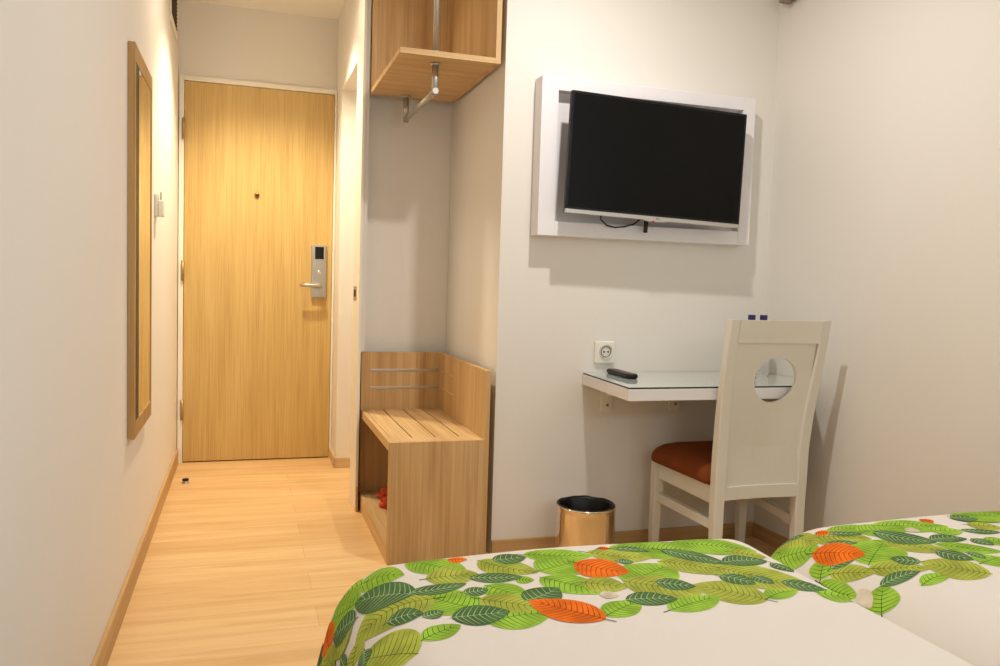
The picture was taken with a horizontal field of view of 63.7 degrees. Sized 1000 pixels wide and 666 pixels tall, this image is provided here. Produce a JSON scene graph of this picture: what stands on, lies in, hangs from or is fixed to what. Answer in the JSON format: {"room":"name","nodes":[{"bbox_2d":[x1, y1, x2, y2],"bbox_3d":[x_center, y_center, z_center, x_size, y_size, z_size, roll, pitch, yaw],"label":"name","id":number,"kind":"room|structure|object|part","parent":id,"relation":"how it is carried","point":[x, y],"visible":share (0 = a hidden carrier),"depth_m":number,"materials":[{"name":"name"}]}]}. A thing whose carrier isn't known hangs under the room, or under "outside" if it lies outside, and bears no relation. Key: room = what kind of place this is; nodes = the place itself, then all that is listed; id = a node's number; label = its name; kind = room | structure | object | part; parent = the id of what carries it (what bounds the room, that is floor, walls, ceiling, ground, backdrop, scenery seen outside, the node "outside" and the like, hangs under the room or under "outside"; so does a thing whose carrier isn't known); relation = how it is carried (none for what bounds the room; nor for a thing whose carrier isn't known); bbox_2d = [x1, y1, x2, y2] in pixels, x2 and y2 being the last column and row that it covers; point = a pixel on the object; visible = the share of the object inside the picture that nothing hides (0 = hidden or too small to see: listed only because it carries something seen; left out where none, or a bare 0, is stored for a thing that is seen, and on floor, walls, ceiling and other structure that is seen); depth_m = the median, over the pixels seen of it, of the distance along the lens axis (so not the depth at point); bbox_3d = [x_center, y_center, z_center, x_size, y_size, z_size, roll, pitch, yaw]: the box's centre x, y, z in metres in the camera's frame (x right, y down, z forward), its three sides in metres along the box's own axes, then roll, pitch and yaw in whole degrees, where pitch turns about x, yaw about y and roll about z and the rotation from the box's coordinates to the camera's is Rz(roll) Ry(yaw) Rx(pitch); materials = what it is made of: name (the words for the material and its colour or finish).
{"room":"hotel room","nodes":[
{"label":"hotel room","id":0,"kind":"room"},
{"bbox_2d":[0,0,178,665],"bbox_3d":[-0.933,-0.334,1.583,0.120,2.525,6.160,1,4,-18],"label":"wall","id":1,"kind":"structure","parent":0,"point":[78,497],"depth_m":1.74,"materials":[{"name":"white paint"}]},
{"bbox_2d":[91,449,177,665],"bbox_3d":[-0.900,0.886,1.658,0.012,0.084,5.875,1,4,-18],"label":"baseboard","id":2,"kind":"structure","parent":1,"relation":"attached to","point":[103,653],"depth_m":2.62,"materials":[{"name":"brown wood"}]},
{"bbox_2d":[127,41,151,439],"bbox_3d":[-1.233,-0.298,2.762,0.022,1.248,0.487,1,4,-18],"label":"wall mirror","id":3,"kind":"object","parent":1,"relation":"attached to","point":[139,244],"visible":1,"depth_m":2.65,"materials":[{"name":"brown wood"}]},
{"bbox_3d":[-1.233,-0.298,2.763,0.016,1.140,0.442,1,4,-18],"label":"glass","id":4,"kind":"part","parent":3,"relation":"part of","materials":[{"name":"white mirror"}]},
{"bbox_2d":[154,192,164,216],"bbox_3d":[-1.397,-0.528,3.307,0.034,0.100,0.085,1,4,-18],"label":"switch","id":5,"kind":"object","parent":1,"relation":"attached to","point":[159,204],"visible":1,"depth_m":3.28,"materials":[{"name":"white plastic"}]},
{"bbox_3d":[-1.408,-0.523,3.304,0.012,0.090,0.085,1,4,-18],"label":"plate","id":6,"kind":"part","parent":5,"relation":"part of","materials":[{"name":"white plastic"}]},
{"bbox_2d":[170,0,177,39],"bbox_3d":[-1.609,-1.624,3.973,0.010,0.260,0.340,1,4,-18],"label":"air vent","id":7,"kind":"object","parent":1,"relation":"in","point":[173,3],"visible":1,"depth_m":3.96,"materials":[{"name":"brown"}]},
{"bbox_2d":[177,0,337,385],"bbox_3d":[-1.071,-0.533,4.701,1.500,2.525,0.120,1,4,-18],"label":"wall","id":8,"kind":"structure","parent":0,"point":[216,41],"depth_m":4.47,"materials":[{"name":"white paint"}]},
{"bbox_2d":[177,74,336,462],"bbox_3d":[-1.362,-0.331,4.536,0.841,2.126,0.146,1,4,-18],"label":"door","id":9,"kind":"structure","parent":8,"relation":"in","point":[257,160],"depth_m":4.54,"materials":[{"name":"brown wood"}]},
{"bbox_3d":[-1.076,-0.271,4.586,0.131,0.026,0.062,1,4,-18],"label":"lever handle","id":10,"kind":"part","parent":9,"relation":"part of","materials":[{"name":"silver metal"}]},
{"bbox_3d":[-1.044,-0.354,4.635,0.084,0.302,0.022,1,4,-18],"label":"lock plate","id":11,"kind":"part","parent":9,"relation":"part of","materials":[{"name":"silver metal"}]},
{"bbox_2d":[185,0,344,19],"bbox_3d":[0.338,-1.630,1.893,2.662,0.100,6.120,1,4,-18],"label":"ceiling","id":12,"kind":"structure","parent":0,"point":[329,9],"depth_m":4.38,"materials":[{"name":"white paint"}]},
{"bbox_2d":[331,6,356,456],"bbox_3d":[-0.561,-0.514,4.656,0.754,2.525,0.275,1,4,-18],"label":"wall","id":13,"kind":"structure","parent":0,"point":[346,100],"depth_m":4.45,"materials":[{"name":"white paint"}]},
{"bbox_2d":[329,448,349,467],"bbox_3d":[-0.649,0.716,4.711,0.665,0.058,0.286,1,4,-18],"label":"baseboard","id":14,"kind":"structure","parent":13,"relation":"attached to","point":[337,462],"depth_m":4.49,"materials":[{"name":"brown wood"}]},
{"bbox_2d":[342,0,358,90],"bbox_3d":[-0.696,-1.519,4.042,0.104,0.453,0.674,1,4,-18],"label":"lintel","id":15,"kind":"object","parent":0,"point":[351,7],"visible":0.36,"depth_m":4.08,"materials":[{"name":"white paint"}]},
{"bbox_2d":[358,0,451,482],"bbox_3d":[-0.444,-0.455,3.761,0.422,2.525,0.205,1,4,-18],"label":"wall","id":16,"kind":"structure","parent":0,"point":[407,166],"depth_m":3.76,"materials":[{"name":"white paint"}]},
{"bbox_2d":[349,0,367,510],"bbox_3d":[-0.645,-0.456,3.674,0.013,2.525,0.200,1,4,-18],"label":"trim","id":17,"kind":"structure","parent":16,"relation":"attached to","point":[362,20],"depth_m":3.64,"materials":[{"name":"white"}]},
{"bbox_2d":[353,286,356,299],"bbox_3d":[-0.670,-0.183,3.717,0.002,0.065,0.100,1,4,-18],"label":"strike plate","id":18,"kind":"object","parent":17,"relation":"attached to","point":[355,287],"visible":1,"depth_m":3.71,"materials":[{"name":"silver metal"}]},
{"bbox_2d":[371,0,502,122],"bbox_3d":[-0.277,-1.299,3.273,0.381,0.768,0.709,1,4,-18],"label":"closet shelf","id":19,"kind":"object","parent":16,"relation":"attached to","point":[426,50],"visible":1,"depth_m":3.40,"materials":[{"name":"brown wood"}]},
{"bbox_3d":[-0.380,-1.371,3.598,0.381,0.632,0.020,1,4,-18],"label":"panel","id":20,"kind":"part","parent":19,"relation":"part of","materials":[{"name":"brown wood"}]},
{"bbox_3d":[-0.331,-0.976,3.305,0.036,0.116,0.613,1,4,-18],"label":"hanging rail","id":21,"kind":"part","parent":19,"relation":"part of","materials":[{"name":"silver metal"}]},
{"bbox_3d":[-0.291,-1.042,3.277,0.361,0.021,0.689,1,4,-18],"label":"panel","id":22,"kind":"part","parent":19,"relation":"part of","materials":[{"name":"brown wood"}]},
{"bbox_3d":[-0.101,-1.344,3.315,0.020,0.632,0.689,1,4,-18],"label":"panel","id":23,"kind":"part","parent":19,"relation":"part of","materials":[{"name":"brown wood"}]},
{"bbox_2d":[107,457,776,665],"bbox_3d":[0.258,0.988,2.056,2.702,0.100,6.160,1,4,-18],"label":"floor","id":24,"kind":"structure","parent":0,"point":[246,562],"depth_m":2.93,"materials":[{"name":"laminate"}]},
{"bbox_2d":[182,478,188,483],"bbox_3d":[-1.587,0.746,4.062,0.036,0.023,0.036,1,4,-18],"label":"stopper","id":25,"kind":"object","parent":24,"relation":"on","point":[185,480],"visible":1,"depth_m":4.05,"materials":[{"name":"silver metal"}]},
{"bbox_2d":[355,487,357,511],"bbox_3d":[-0.649,0.754,3.650,0.010,0.115,0.009,1,4,-18],"label":"baseboard","id":26,"kind":"structure","parent":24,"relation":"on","point":[356,507],"depth_m":3.65,"materials":[{"name":"brown wood"}]},
{"bbox_2d":[358,352,490,564],"bbox_3d":[-0.346,0.475,3.393,0.382,0.722,0.793,1,4,-18],"label":"bench","id":27,"kind":"object","parent":24,"relation":"on","point":[425,416],"visible":0.98,"depth_m":3.09,"materials":[{"name":"brown wood"}]},
{"bbox_2d":[377,486,387,498],"bbox_3d":[-0.441,0.707,3.649,0.235,0.069,0.101,1,4,-14],"label":"slipper","id":28,"kind":"object","parent":27,"relation":"on","point":[382,493],"visible":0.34,"depth_m":3.60,"materials":[{"name":"red fabric"}]},
{"bbox_2d":[379,496,386,508],"bbox_3d":[-0.411,0.717,3.507,0.235,0.069,0.101,0,4,-20],"label":"slipper","id":29,"kind":"object","parent":27,"relation":"on","point":[383,504],"visible":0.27,"depth_m":3.46,"materials":[{"name":"red fabric"}]},
{"bbox_3d":[-0.463,0.448,3.760,0.382,0.722,0.020,1,4,-18],"label":"panel","id":30,"kind":"part","parent":27,"relation":"part of","materials":[{"name":"brown wood"}]},
{"bbox_3d":[-0.352,0.395,3.385,0.364,0.034,0.754,1,4,-18],"label":"seat","id":31,"kind":"part","parent":27,"relation":"part of","materials":[{"name":"brown wood"}]},
{"bbox_3d":[-0.242,0.633,3.030,0.364,0.458,0.019,1,4,-18],"label":"panel","id":32,"kind":"part","parent":27,"relation":"part of","materials":[{"name":"brown wood"}]},
{"bbox_3d":[-0.170,0.477,3.438,0.018,0.722,0.773,1,4,-18],"label":"panel","id":33,"kind":"part","parent":27,"relation":"part of","materials":[{"name":"brown wood"}]},
{"bbox_2d":[555,495,615,547],"bbox_3d":[0.318,0.756,3.020,0.224,0.247,0.224,1,4,-18],"label":"waste bin","id":34,"kind":"object","parent":24,"relation":"on","point":[581,520],"visible":0.64,"depth_m":2.94,"materials":[{"name":"gold metal"}]},
{"bbox_2d":[317,539,973,665],"bbox_3d":[0.381,0.753,0.707,0.959,0.546,2.171,1,4,-18],"label":"bed","id":35,"kind":"object","parent":24,"relation":"on","point":[697,602],"visible":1,"depth_m":1.28,"materials":[{"name":"multicoloured fabric"}]},
{"bbox_2d":[648,319,831,542],"bbox_3d":[0.880,0.416,3.057,0.476,0.955,0.457,1,4,-18],"label":"desk chair","id":36,"kind":"object","parent":24,"relation":"on","point":[758,450],"visible":0.98,"depth_m":2.92,"materials":[{"name":"beige paint"}]},
{"bbox_3d":[0.625,0.694,3.210,0.044,0.366,0.042,1,4,-18],"label":"leg","id":37,"kind":"part","parent":36,"relation":"part of","materials":[{"name":"beige paint"}]},
{"bbox_2d":[651,441,712,483],"bbox_3d":[0.858,0.483,3.111,0.469,0.101,0.350,1,4,-18],"label":"seat cushion","id":38,"kind":"object","parent":36,"relation":"on","point":[692,461],"depth_m":3.05,"materials":[{"name":"orange fabric"}]},
{"bbox_3d":[0.702,0.561,3.049,0.022,0.088,0.340,0,4,-26],"label":"rail","id":39,"kind":"part","parent":36,"relation":"part of","materials":[{"name":"beige paint"}]},
{"bbox_3d":[0.790,0.427,2.846,0.056,0.955,0.108,1,4,-18],"label":"leg","id":40,"kind":"part","parent":36,"relation":"part of","materials":[{"name":"beige paint"}]},
{"bbox_3d":[0.997,0.698,3.328,0.044,0.366,0.042,1,4,-18],"label":"leg","id":41,"kind":"part","parent":36,"relation":"part of","materials":[{"name":"beige paint"}]},
{"bbox_3d":[0.947,0.577,2.942,0.339,0.047,0.042,1,4,-18],"label":"rail","id":42,"kind":"part","parent":36,"relation":"part of","materials":[{"name":"beige paint"}]},
{"bbox_3d":[0.961,0.296,2.899,0.331,0.528,0.079,1,4,-18],"label":"panel","id":43,"kind":"part","parent":36,"relation":"part of","materials":[{"name":"beige paint"}]},
{"bbox_3d":[0.983,-0.004,2.848,0.339,0.081,0.052,1,4,-18],"label":"rail","id":44,"kind":"part","parent":36,"relation":"part of","materials":[{"name":"beige paint"}]},
{"bbox_3d":[1.130,0.430,2.954,0.060,0.955,0.108,1,4,-18],"label":"leg","id":45,"kind":"part","parent":36,"relation":"part of","materials":[{"name":"beige paint"}]},
{"bbox_2d":[770,511,999,665],"bbox_3d":[1.294,0.758,0.996,0.967,0.554,2.172,1,4,-18],"label":"bed","id":46,"kind":"object","parent":24,"relation":"on","point":[936,578],"visible":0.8,"depth_m":1.55,"materials":[{"name":"multicoloured fabric"}]},
{"bbox_2d":[446,0,779,552],"bbox_3d":[0.430,-0.422,3.667,1.187,2.525,0.916,1,4,-18],"label":"wall","id":47,"kind":"structure","parent":0,"point":[525,309],"depth_m":3.21,"materials":[{"name":"white paint"}]},
{"bbox_2d":[594,341,614,363],"bbox_3d":[0.417,0.077,3.207,0.086,0.090,0.020,1,4,-18],"label":"wall socket","id":48,"kind":"object","parent":47,"relation":"attached to","point":[603,350],"visible":1,"depth_m":3.20,"materials":[{"name":"white plastic"}]},
{"bbox_2d":[491,522,753,552],"bbox_3d":[0.532,0.840,3.303,1.187,0.058,0.011,1,4,-18],"label":"baseboard","id":49,"kind":"structure","parent":47,"relation":"attached to","point":[688,532],"depth_m":3.31,"materials":[{"name":"brown wood"}]},
{"bbox_2d":[531,75,755,245],"bbox_3d":[0.577,-0.660,3.174,0.922,0.590,0.076,1,4,-18],"label":"wall panel","id":50,"kind":"object","parent":47,"relation":"attached to","point":[552,93],"visible":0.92,"depth_m":3.08,"materials":[{"name":"white wood"}]},
{"bbox_2d":[563,90,746,232],"bbox_3d":[0.588,-0.633,3.116,0.744,0.492,0.126,2,3,-18],"label":"television","id":51,"kind":"object","parent":50,"relation":"attached to","point":[631,158],"visible":1,"depth_m":3.06,"materials":[{"name":"black plastic"}]},
{"bbox_2d":[582,372,793,412],"bbox_3d":[0.776,0.256,3.106,0.850,0.162,0.452,1,4,-18],"label":"desk","id":52,"kind":"object","parent":47,"relation":"attached to","point":[672,387],"visible":0.83,"depth_m":2.95,"materials":[{"name":"white laminate"}]},
{"bbox_2d":[607,368,637,378],"bbox_3d":[0.470,0.156,3.104,0.048,0.019,0.211,1,4,-17],"label":"remote control","id":53,"kind":"object","parent":52,"relation":"on","point":[617,372],"visible":1,"depth_m":3.06,"materials":[{"name":"black plastic"}]},
{"bbox_2d":[748,315,756,374],"bbox_3d":[1.014,0.050,3.258,0.062,0.246,0.062,1,4,-18],"label":"water bottle","id":54,"kind":"object","parent":52,"relation":"on","point":[750,317],"visible":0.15,"depth_m":3.24,"materials":[{"name":"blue plastic"}]},
{"bbox_2d":[756,315,769,375],"bbox_3d":[1.067,0.050,3.275,0.062,0.246,0.062,1,4,-18],"label":"water bottle","id":55,"kind":"object","parent":52,"relation":"on","point":[763,370],"visible":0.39,"depth_m":3.25,"materials":[{"name":"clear plastic"}]},
{"bbox_2d":[753,0,999,538],"bbox_3d":[1.528,-0.308,2.365,0.120,2.525,6.160,1,4,-18],"label":"wall","id":56,"kind":"structure","parent":0,"point":[884,222],"depth_m":2.75,"materials":[{"name":"white paint"}]},
{"bbox_2d":[752,522,788,548],"bbox_3d":[1.278,0.888,2.897,0.011,0.058,1.218,1,4,-18],"label":"baseboard","id":57,"kind":"structure","parent":56,"relation":"attached to","point":[776,540],"depth_m":3.37,"materials":[{"name":"brown wood"}]},
{"bbox_2d":[779,0,794,4],"bbox_3d":[1.174,-1.355,3.242,0.044,0.052,0.105,1,4,-18],"label":"wall fitting","id":58,"kind":"object","parent":56,"relation":"attached to","point":[787,2],"visible":1,"depth_m":3.25,"materials":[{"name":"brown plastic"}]}
]}

